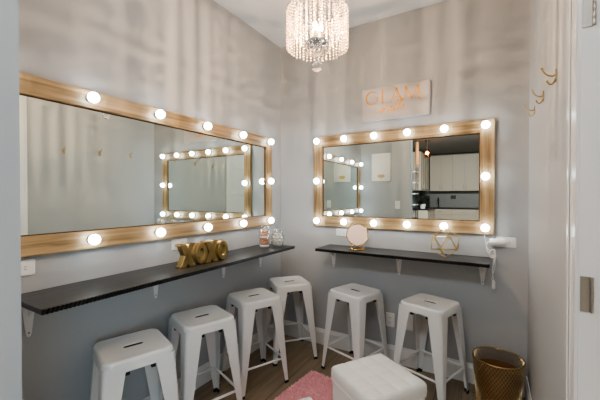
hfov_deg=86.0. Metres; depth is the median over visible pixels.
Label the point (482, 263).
wall shelf
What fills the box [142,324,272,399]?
baseboard
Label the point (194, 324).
metal stool
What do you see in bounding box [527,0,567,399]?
wall
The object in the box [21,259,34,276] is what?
wall outlet
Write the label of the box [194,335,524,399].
floor
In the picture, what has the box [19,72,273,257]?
vanity mirror
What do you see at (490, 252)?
hanging cable
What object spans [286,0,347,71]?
crystal chandelier
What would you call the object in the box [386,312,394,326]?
wall outlet
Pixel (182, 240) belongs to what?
wall outlet
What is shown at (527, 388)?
baseboard
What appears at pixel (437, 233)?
ornament
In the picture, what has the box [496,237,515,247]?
wall outlet
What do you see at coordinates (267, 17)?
ceiling
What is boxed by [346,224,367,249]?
mirror
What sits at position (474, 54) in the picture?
wall
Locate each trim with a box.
[565,0,580,399]
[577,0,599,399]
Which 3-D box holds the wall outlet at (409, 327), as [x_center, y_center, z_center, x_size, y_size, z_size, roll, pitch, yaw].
[0.860,0.971,2.554,0.072,0.130,0.008,0,1,31]
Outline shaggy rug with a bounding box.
[273,370,332,399]
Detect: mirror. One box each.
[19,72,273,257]
[313,119,494,234]
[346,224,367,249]
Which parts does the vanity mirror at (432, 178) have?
frame rail, light bulb, light bulb, light bulb, frame rail, frame rail, glass, light bulb, light bulb, light bulb, light bulb, light bulb, light bulb, light bulb, frame rail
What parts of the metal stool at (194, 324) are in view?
leg, leg, seat, leg, leg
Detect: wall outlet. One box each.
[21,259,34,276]
[172,238,186,250]
[336,228,346,235]
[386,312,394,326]
[406,314,412,330]
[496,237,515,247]
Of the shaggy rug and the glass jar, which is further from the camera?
the glass jar
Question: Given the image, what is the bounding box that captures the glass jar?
[270,230,283,246]
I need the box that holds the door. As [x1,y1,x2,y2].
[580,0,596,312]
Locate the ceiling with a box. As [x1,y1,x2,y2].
[214,0,446,47]
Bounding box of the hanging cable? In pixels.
[484,234,495,288]
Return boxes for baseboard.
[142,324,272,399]
[283,319,524,396]
[525,376,531,399]
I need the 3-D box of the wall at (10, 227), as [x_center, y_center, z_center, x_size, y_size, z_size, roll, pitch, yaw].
[0.312,-0.057,0.134,4.800,2.811,0.120,0,1,31]
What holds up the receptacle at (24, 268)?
attached to the wall outlet at (27, 266)
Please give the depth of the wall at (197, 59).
1.91 m
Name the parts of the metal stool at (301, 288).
leg, leg, seat, leg, leg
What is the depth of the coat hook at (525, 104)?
1.88 m
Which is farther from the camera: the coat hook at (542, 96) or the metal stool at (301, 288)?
the metal stool at (301, 288)
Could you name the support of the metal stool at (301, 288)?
on the floor
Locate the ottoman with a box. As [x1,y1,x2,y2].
[331,353,426,399]
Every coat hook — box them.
[524,104,534,116]
[531,90,543,103]
[540,68,556,84]
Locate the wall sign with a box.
[362,79,430,122]
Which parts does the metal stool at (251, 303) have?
leg, leg, seat, leg, leg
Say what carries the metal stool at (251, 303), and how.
on the floor
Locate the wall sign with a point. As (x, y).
(411, 99)
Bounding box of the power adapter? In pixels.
[490,238,504,246]
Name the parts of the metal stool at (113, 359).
leg, leg, seat, leg, leg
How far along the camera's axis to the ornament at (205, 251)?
2.04 m
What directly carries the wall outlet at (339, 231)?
attached to the wall at (474, 54)
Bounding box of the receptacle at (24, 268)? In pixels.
[21,265,28,271]
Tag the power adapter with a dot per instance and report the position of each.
(493, 242)
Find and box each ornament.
[175,239,227,268]
[431,227,459,257]
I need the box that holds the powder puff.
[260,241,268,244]
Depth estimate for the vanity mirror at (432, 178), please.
2.52 m
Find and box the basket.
[472,346,525,399]
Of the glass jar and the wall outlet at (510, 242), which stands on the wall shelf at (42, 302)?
the glass jar
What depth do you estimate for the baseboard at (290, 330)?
2.63 m
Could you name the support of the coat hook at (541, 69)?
attached to the wall at (547, 210)
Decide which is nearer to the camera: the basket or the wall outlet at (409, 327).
the basket
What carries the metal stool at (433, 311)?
on the floor
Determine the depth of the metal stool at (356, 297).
2.46 m
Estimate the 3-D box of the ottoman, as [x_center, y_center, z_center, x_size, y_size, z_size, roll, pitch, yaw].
[0.413,1.120,1.731,0.366,0.383,0.366,0,1,-26]
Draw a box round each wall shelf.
[21,244,294,336]
[315,244,489,284]
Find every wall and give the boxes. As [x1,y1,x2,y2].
[0,0,21,399]
[18,0,280,399]
[281,0,529,377]
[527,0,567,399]
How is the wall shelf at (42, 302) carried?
attached to the wall at (197, 59)
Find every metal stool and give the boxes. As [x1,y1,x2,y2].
[89,329,178,399]
[163,305,242,399]
[220,288,288,399]
[266,276,317,366]
[321,283,387,368]
[394,293,468,399]
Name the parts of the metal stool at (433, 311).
leg, leg, seat, leg, leg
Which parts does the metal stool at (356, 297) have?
leg, leg, seat, leg, leg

